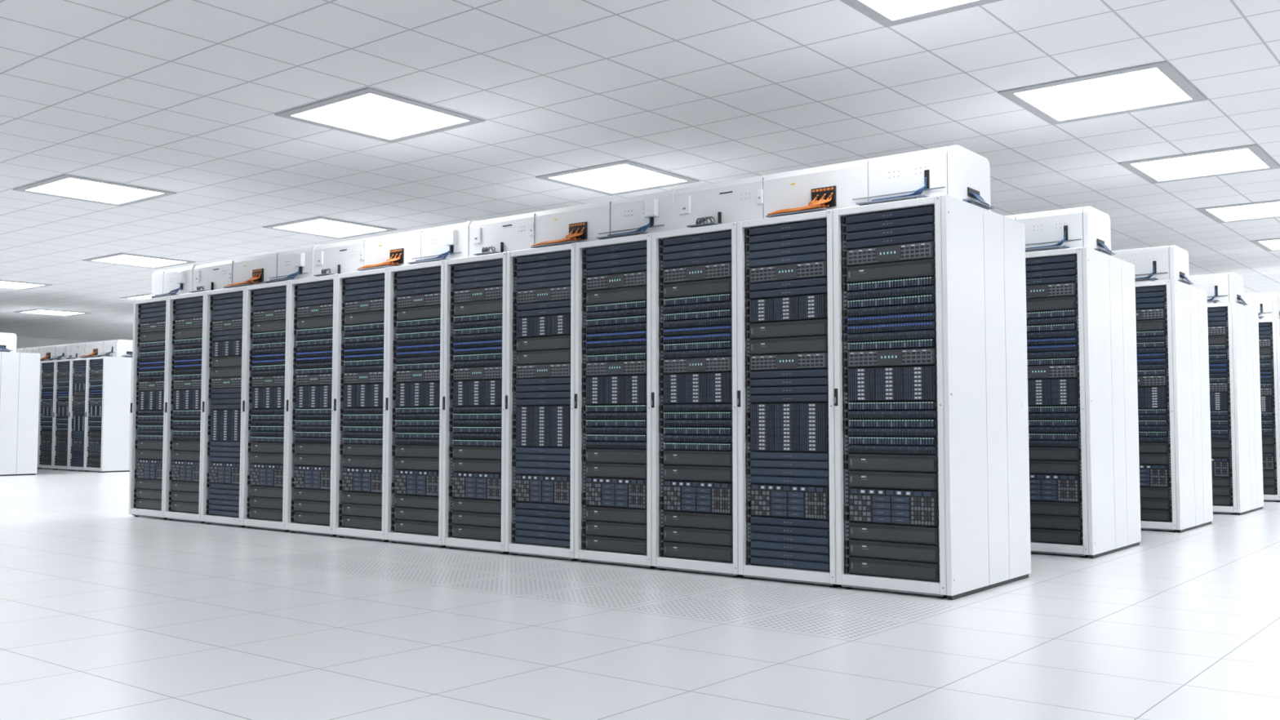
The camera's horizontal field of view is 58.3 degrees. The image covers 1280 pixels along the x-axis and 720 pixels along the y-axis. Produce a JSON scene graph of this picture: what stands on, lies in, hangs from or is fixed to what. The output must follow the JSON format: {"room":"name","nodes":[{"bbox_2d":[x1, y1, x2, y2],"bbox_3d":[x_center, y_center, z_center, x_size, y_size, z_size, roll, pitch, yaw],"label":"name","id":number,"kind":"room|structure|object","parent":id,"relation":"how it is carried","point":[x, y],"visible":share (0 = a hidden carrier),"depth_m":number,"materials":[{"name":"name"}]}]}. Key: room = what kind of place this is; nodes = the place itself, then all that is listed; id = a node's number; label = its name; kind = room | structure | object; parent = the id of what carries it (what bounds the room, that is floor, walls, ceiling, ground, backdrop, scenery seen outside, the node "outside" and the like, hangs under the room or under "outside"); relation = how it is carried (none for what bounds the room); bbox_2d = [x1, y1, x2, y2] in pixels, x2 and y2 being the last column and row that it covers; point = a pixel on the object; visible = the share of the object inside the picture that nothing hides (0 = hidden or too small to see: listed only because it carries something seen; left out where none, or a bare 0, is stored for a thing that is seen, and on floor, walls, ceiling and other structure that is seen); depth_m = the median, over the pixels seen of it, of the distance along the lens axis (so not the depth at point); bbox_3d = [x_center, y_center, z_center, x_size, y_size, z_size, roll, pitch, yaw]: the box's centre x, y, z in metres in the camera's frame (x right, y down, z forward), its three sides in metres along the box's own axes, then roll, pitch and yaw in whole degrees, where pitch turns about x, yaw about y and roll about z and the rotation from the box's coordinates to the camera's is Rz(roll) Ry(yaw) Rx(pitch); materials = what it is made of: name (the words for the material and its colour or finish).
{"room":"server room","nodes":[
{"label":"server room","id":0,"kind":"room"},
{"bbox_2d":[16,337,95,348],"bbox_3d":[-19.630,0.923,30.894,0.100,3.400,38.000,-2,-4,39],"label":"wall","id":1,"kind":"structure","parent":0,"point":[21,342],"depth_m":33.53,"materials":[{"name":"grey paint"}]},
{"bbox_2d":[0,0,1279,341],"bbox_3d":[-2.789,-1.548,17.562,43.000,0.100,38.000,-2,-4,39],"label":"ceiling","id":2,"kind":"structure","parent":0,"point":[182,97],"depth_m":8.89,"materials":[{"name":"tile"}]},
{"bbox_2d":[0,280,53,289],"bbox_3d":[-11.285,-1.342,20.345,1.170,0.012,1.170,-2,-4,39],"label":"ceiling light panel","id":3,"kind":"object","parent":2,"relation":"in","point":[3,283],"depth_m":20.49,"materials":[{"name":"white plastic"}]},
{"bbox_2d":[13,308,91,315],"bbox_3d":[-13.114,-1.058,25.611,1.170,0.012,1.170,-2,-4,39],"label":"ceiling light panel","id":4,"kind":"object","parent":2,"relation":"in","point":[37,311],"depth_m":25.52,"materials":[{"name":"white plastic"}]},
{"bbox_2d":[13,173,176,206],"bbox_3d":[-5.767,-1.784,12.138,1.170,0.012,1.170,-2,-4,39],"label":"ceiling light panel","id":5,"kind":"object","parent":2,"relation":"in","point":[66,186],"depth_m":12.10,"materials":[{"name":"white plastic"}]},
{"bbox_2d":[120,293,151,299],"bbox_3d":[-9.425,-1.216,22.671,1.170,0.012,1.170,-2,-4,39],"label":"ceiling light panel","id":6,"kind":"object","parent":2,"relation":"in","point":[146,295],"depth_m":22.44,"materials":[{"name":"white plastic"}]},
{"bbox_2d":[82,253,195,268],"bbox_3d":[-7.596,-1.500,17.404,1.170,0.012,1.170,-2,-4,39],"label":"ceiling light panel","id":7,"kind":"object","parent":2,"relation":"in","point":[122,259],"depth_m":17.37,"materials":[{"name":"white plastic"}]},
{"bbox_2d":[262,216,396,239],"bbox_3d":[-3.908,-1.659,14.464,1.170,0.012,1.170,-2,-4,39],"label":"ceiling light panel","id":8,"kind":"object","parent":2,"relation":"in","point":[320,226],"depth_m":14.44,"materials":[{"name":"white plastic"}]},
{"bbox_2d":[274,87,484,143],"bbox_3d":[-2.079,-1.943,9.197,1.170,0.012,1.170,-2,-4,39],"label":"ceiling light panel","id":9,"kind":"object","parent":2,"relation":"in","point":[367,112],"depth_m":9.16,"materials":[{"name":"white plastic"}]},
{"bbox_2d":[535,160,699,195],"bbox_3d":[-0.219,-1.818,11.523,1.170,0.012,1.170,-2,-4,39],"label":"ceiling light panel","id":10,"kind":"object","parent":2,"relation":"in","point":[624,176],"depth_m":11.49,"materials":[{"name":"white plastic"}]},
{"bbox_2d":[840,0,1001,27],"bbox_3d":[1.610,-2.102,6.257,1.170,0.012,1.170,-2,-4,39],"label":"ceiling light panel","id":11,"kind":"object","parent":2,"relation":"in","point":[887,13],"depth_m":6.76,"materials":[{"name":"white plastic"}]},
{"bbox_2d":[997,60,1207,124],"bbox_3d":[3.469,-1.976,8.582,1.170,0.012,1.170,-2,-4,39],"label":"ceiling light panel","id":12,"kind":"object","parent":2,"relation":"in","point":[1156,85],"depth_m":8.54,"materials":[{"name":"white plastic"}]},
{"bbox_2d":[1117,143,1279,183],"bbox_3d":[5.329,-1.851,10.907,1.170,0.012,1.170,-2,-4,39],"label":"ceiling light panel","id":13,"kind":"object","parent":2,"relation":"in","point":[1250,157],"depth_m":10.87,"materials":[{"name":"white plastic"}]},
{"bbox_2d":[1195,199,1279,223],"bbox_3d":[7.188,-1.725,13.233,1.170,0.012,1.170,-2,-4,39],"label":"ceiling light panel","id":14,"kind":"object","parent":2,"relation":"in","point":[1264,209],"depth_m":13.32,"materials":[{"name":"white plastic"}]},
{"bbox_2d":[1249,237,1279,251],"bbox_3d":[9.047,-1.600,15.558,1.170,0.012,1.170,-2,-4,39],"label":"ceiling light panel","id":15,"kind":"object","parent":2,"relation":"in","point":[1272,244],"depth_m":15.70,"materials":[{"name":"white plastic"}]},
{"bbox_2d":[0,468,1279,719],"bbox_3d":[-2.789,1.946,17.373,43.000,0.100,38.000,-2,-4,39],"label":"floor","id":16,"kind":"structure","parent":0,"point":[107,612],"depth_m":5.23,"materials":[{"name":"tile"}]},
{"bbox_2d":[36,360,55,469],"bbox_3d":[-11.663,1.135,23.676,0.670,2.200,1.206,-2,-4,39],"label":"rack","id":17,"kind":"object","parent":16,"relation":"on","point":[46,382],"visible":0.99,"depth_m":23.29,"materials":[{"name":"black metal"}]},
{"bbox_2d":[52,359,71,470],"bbox_3d":[-11.137,1.112,23.256,0.670,2.200,1.206,-2,-4,39],"label":"rack","id":18,"kind":"object","parent":16,"relation":"on","point":[62,367],"visible":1,"depth_m":22.88,"materials":[{"name":"black metal"}]},
{"bbox_2d":[67,357,87,471],"bbox_3d":[-10.612,1.090,22.837,0.670,2.200,1.206,-2,-4,39],"label":"rack","id":19,"kind":"object","parent":16,"relation":"on","point":[77,402],"visible":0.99,"depth_m":22.45,"materials":[{"name":"black metal"}]},
{"bbox_2d":[84,356,104,471],"bbox_3d":[-10.086,1.067,22.419,0.670,2.200,1.206,-2,-4,39],"label":"rack","id":20,"kind":"object","parent":16,"relation":"on","point":[95,374],"visible":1,"depth_m":22.04,"materials":[{"name":"black metal"}]},
{"bbox_2d":[16,339,133,360],"bbox_3d":[-13.368,-0.075,24.927,8.890,0.350,0.716,-2,-4,39],"label":"duct","id":21,"kind":"object","parent":20,"relation":"on","point":[115,348],"visible":0.7,"depth_m":22.83,"materials":[{"name":"white plastic"}]},
{"bbox_2d":[101,356,132,472],"bbox_3d":[-9.806,1.056,22.205,0.032,2.200,1.190,-2,-4,39],"label":"end panel","id":22,"kind":"object","parent":20,"relation":"attached to","point":[117,371],"visible":0.59,"depth_m":21.93,"materials":[{"name":"white paint"}]},
{"bbox_2d":[128,296,168,519],"bbox_3d":[-4.554,0.501,11.925,0.670,2.200,1.206,-2,-4,39],"label":"rack","id":23,"kind":"object","parent":16,"relation":"on","point":[150,316],"visible":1,"depth_m":11.53,"materials":[{"name":"white painted metal"},{"name":"black steel"},{"name":"dark blue painted metal"}]},
{"bbox_2d":[163,291,205,523],"bbox_3d":[-4.029,0.478,11.506,0.670,2.200,1.206,-2,-4,39],"label":"rack","id":24,"kind":"object","parent":16,"relation":"on","point":[186,312],"visible":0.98,"depth_m":11.11,"materials":[{"name":"white painted metal"},{"name":"black steel"},{"name":"dark blue painted metal"}]},
{"bbox_2d":[200,285,246,527],"bbox_3d":[-3.503,0.456,11.087,0.670,2.200,1.206,-2,-4,39],"label":"rack","id":25,"kind":"object","parent":16,"relation":"on","point":[224,308],"visible":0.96,"depth_m":10.69,"materials":[{"name":"white painted metal"},{"name":"black steel"},{"name":"dark blue painted metal"}]},
{"bbox_2d":[240,280,289,532],"bbox_3d":[-2.977,0.433,10.668,0.670,2.200,1.206,-2,-4,39],"label":"rack","id":26,"kind":"object","parent":16,"relation":"on","point":[267,304],"visible":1,"depth_m":10.27,"materials":[{"name":"white painted metal"},{"name":"black steel"},{"name":"dark blue painted metal"}]},
{"bbox_2d":[284,274,337,536],"bbox_3d":[-2.452,0.410,10.249,0.670,2.200,1.206,-2,-4,39],"label":"rack","id":27,"kind":"object","parent":16,"relation":"on","point":[310,415],"visible":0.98,"depth_m":9.84,"materials":[{"name":"white painted metal"},{"name":"black steel"},{"name":"dark blue painted metal"}]},
{"bbox_2d":[333,266,388,542],"bbox_3d":[-1.926,0.388,9.830,0.670,2.200,1.206,-2,-4,39],"label":"rack","id":28,"kind":"object","parent":16,"relation":"on","point":[362,296],"visible":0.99,"depth_m":9.42,"materials":[{"name":"white painted metal"},{"name":"black steel"},{"name":"dark blue painted metal"}]},
{"bbox_2d":[384,259,445,547],"bbox_3d":[-1.401,0.365,9.411,0.670,2.200,1.206,-2,-4,39],"label":"rack","id":29,"kind":"object","parent":16,"relation":"on","point":[415,291],"visible":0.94,"depth_m":9.00,"materials":[{"name":"white painted metal"},{"name":"black steel"},{"name":"dark blue painted metal"}]},
{"bbox_2d":[149,144,994,297],"bbox_3d":[-1.530,-0.913,9.405,8.890,0.350,0.716,-2,-4,39],"label":"duct","id":30,"kind":"object","parent":29,"relation":"on","point":[957,171],"visible":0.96,"depth_m":7.95,"materials":[{"name":"white plastic"}]},
{"bbox_2d":[441,251,508,554],"bbox_3d":[-0.875,0.343,8.992,0.670,2.200,1.206,-2,-4,39],"label":"rack","id":31,"kind":"object","parent":16,"relation":"on","point":[474,351],"visible":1,"depth_m":8.58,"materials":[{"name":"white paint"},{"name":"black steel"},{"name":"blue painted steel"}]},
{"bbox_2d":[504,243,577,560],"bbox_3d":[-0.350,0.320,8.573,0.670,2.200,1.206,-2,-4,39],"label":"rack","id":32,"kind":"object","parent":16,"relation":"on","point":[540,282],"visible":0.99,"depth_m":8.16,"materials":[{"name":"white paint"},{"name":"black steel"},{"name":"blue painted steel"}]},
{"bbox_2d":[573,232,653,568],"bbox_3d":[0.176,0.297,8.154,0.670,2.200,1.206,-2,-4,39],"label":"rack","id":33,"kind":"object","parent":16,"relation":"on","point":[612,406],"visible":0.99,"depth_m":7.73,"materials":[{"name":"white paint"},{"name":"black steel"},{"name":"blue painted steel"}]},
{"bbox_2d":[650,222,740,577],"bbox_3d":[0.701,0.275,7.735,0.670,2.200,1.206,-2,-4,39],"label":"rack","id":34,"kind":"object","parent":16,"relation":"on","point":[694,400],"visible":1,"depth_m":7.31,"materials":[{"name":"white paint"},{"name":"black steel"},{"name":"blue painted steel"}]},
{"bbox_2d":[737,208,836,587],"bbox_3d":[1.227,0.252,7.316,0.670,2.200,1.206,-2,-4,39],"label":"rack","id":35,"kind":"object","parent":16,"relation":"on","point":[787,528],"visible":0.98,"depth_m":6.89,"materials":[{"name":"white paint"},{"name":"black steel"},{"name":"blue painted steel"}]},
{"bbox_2d":[832,195,946,598],"bbox_3d":[1.752,0.230,6.897,0.670,2.200,1.206,-2,-4,39],"label":"rack","id":36,"kind":"object","parent":16,"relation":"on","point":[889,413],"visible":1,"depth_m":6.47,"materials":[{"name":"white paint"},{"name":"black steel"},{"name":"blue painted steel"}]},
{"bbox_2d":[941,194,1031,599],"bbox_3d":[2.033,0.218,6.684,0.032,2.200,1.190,-2,-4,39],"label":"end panel","id":37,"kind":"object","parent":36,"relation":"attached to","point":[987,456],"visible":1,"depth_m":6.60,"materials":[{"name":"white paint"}]},
{"bbox_2d":[1025,247,1088,557],"bbox_3d":[3.250,0.331,8.770,0.670,2.200,1.206,-2,-4,39],"label":"rack","id":38,"kind":"object","parent":16,"relation":"on","point":[1055,313],"visible":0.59,"depth_m":8.27,"materials":[{"name":"white paint"},{"name":"black steel"},{"name":"blue painted steel"}]},
{"bbox_2d":[1004,206,1115,255],"bbox_3d":[-0.032,-0.812,11.278,8.890,0.350,0.716,-2,-4,39],"label":"duct","id":39,"kind":"object","parent":38,"relation":"on","point":[1085,226],"visible":0.11,"depth_m":8.54,"materials":[{"name":"white plastic"}]},
{"bbox_2d":[1082,246,1141,558],"bbox_3d":[3.530,0.319,8.557,0.032,2.200,1.190,-2,-4,39],"label":"end panel","id":40,"kind":"object","parent":38,"relation":"attached to","point":[1112,424],"visible":1,"depth_m":8.47,"materials":[{"name":"white paint"}]},
{"bbox_2d":[1134,280,1177,532],"bbox_3d":[4.747,0.432,10.643,0.670,2.200,1.206,-2,-4,39],"label":"rack","id":41,"kind":"object","parent":16,"relation":"on","point":[1155,384],"visible":0.45,"depth_m":10.10,"materials":[{"name":"white painted metal"},{"name":"black steel"},{"name":"blue-grey painted metal"}]},
{"bbox_2d":[1111,244,1193,284],"bbox_3d":[1.465,-0.711,13.151,8.890,0.350,0.716,-2,-4,39],"label":"duct","id":42,"kind":"object","parent":41,"relation":"on","point":[1167,262],"visible":0.06,"depth_m":10.40,"materials":[{"name":"white plastic"}]},
{"bbox_2d":[1170,279,1213,533],"bbox_3d":[5.028,0.420,10.429,0.032,2.200,1.190,-2,-4,39],"label":"end panel","id":43,"kind":"object","parent":41,"relation":"attached to","point":[1193,476],"visible":1,"depth_m":10.34,"materials":[{"name":"white paint"}]},
{"bbox_2d":[1207,302,1237,515],"bbox_3d":[6.245,0.533,12.516,0.670,2.200,1.206,-2,-4,39],"label":"rack","id":44,"kind":"object","parent":16,"relation":"on","point":[1223,442],"visible":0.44,"depth_m":11.96,"materials":[{"name":"white painted metal"},{"name":"black steel"},{"name":"blue-grey painted metal"}]},
{"bbox_2d":[1189,272,1248,306],"bbox_3d":[2.963,-0.610,15.024,8.890,0.350,0.716,-2,-4,39],"label":"duct","id":45,"kind":"object","parent":44,"relation":"on","point":[1225,287],"visible":0.06,"depth_m":12.25,"materials":[{"name":"white plastic"}]},
{"bbox_2d":[1231,302,1263,515],"bbox_3d":[6.526,0.521,12.302,0.032,2.200,1.190,-2,-4,39],"label":"end panel","id":46,"kind":"object","parent":44,"relation":"attached to","point":[1245,322],"visible":1,"depth_m":12.20,"materials":[{"name":"white paint"}]},
{"bbox_2d":[1257,318,1279,502],"bbox_3d":[7.742,0.634,14.388,0.670,2.200,1.206,-2,-4,39],"label":"rack","id":47,"kind":"object","parent":16,"relation":"on","point":[1267,327],"visible":0.31,"depth_m":13.81,"materials":[{"name":"black metal"}]},
{"bbox_2d":[1244,292,1279,319],"bbox_3d":[4.460,-0.508,16.896,8.890,0.350,0.716,-2,-4,39],"label":"duct","id":48,"kind":"object","parent":47,"relation":"on","point":[1267,304],"visible":0.02,"depth_m":14.10,"materials":[{"name":"white plastic"}]},
{"bbox_2d":[1275,318,1279,443],"bbox_3d":[8.023,0.622,14.175,0.032,2.200,1.190,-2,-4,39],"label":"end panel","id":49,"kind":"object","parent":47,"relation":"attached to","point":[1277,320],"visible":1,"depth_m":13.74,"materials":[{"name":"white paint"}]},
{"bbox_3d":[-11.571,0.967,20.561,0.670,2.200,1.206,-2,-4,39],"label":"rack","id":50,"kind":"object","parent":16,"relation":"on","visible":0},
{"bbox_2d":[0,332,17,352],"bbox_3d":[-14.853,-0.175,23.069,8.890,0.350,0.716,-2,-4,39],"label":"duct","id":51,"kind":"object","parent":50,"relation":"on","point":[7,340],"visible":1,"depth_m":20.49,"materials":[{"name":"white plastic"}]},
{"bbox_2d":[0,351,39,475],"bbox_3d":[-11.291,0.955,20.348,0.032,2.200,1.190,-2,-4,39],"label":"end panel","id":52,"kind":"object","parent":50,"relation":"attached to","point":[20,372],"visible":1,"depth_m":20.54,"materials":[{"name":"white paint"}]}
]}

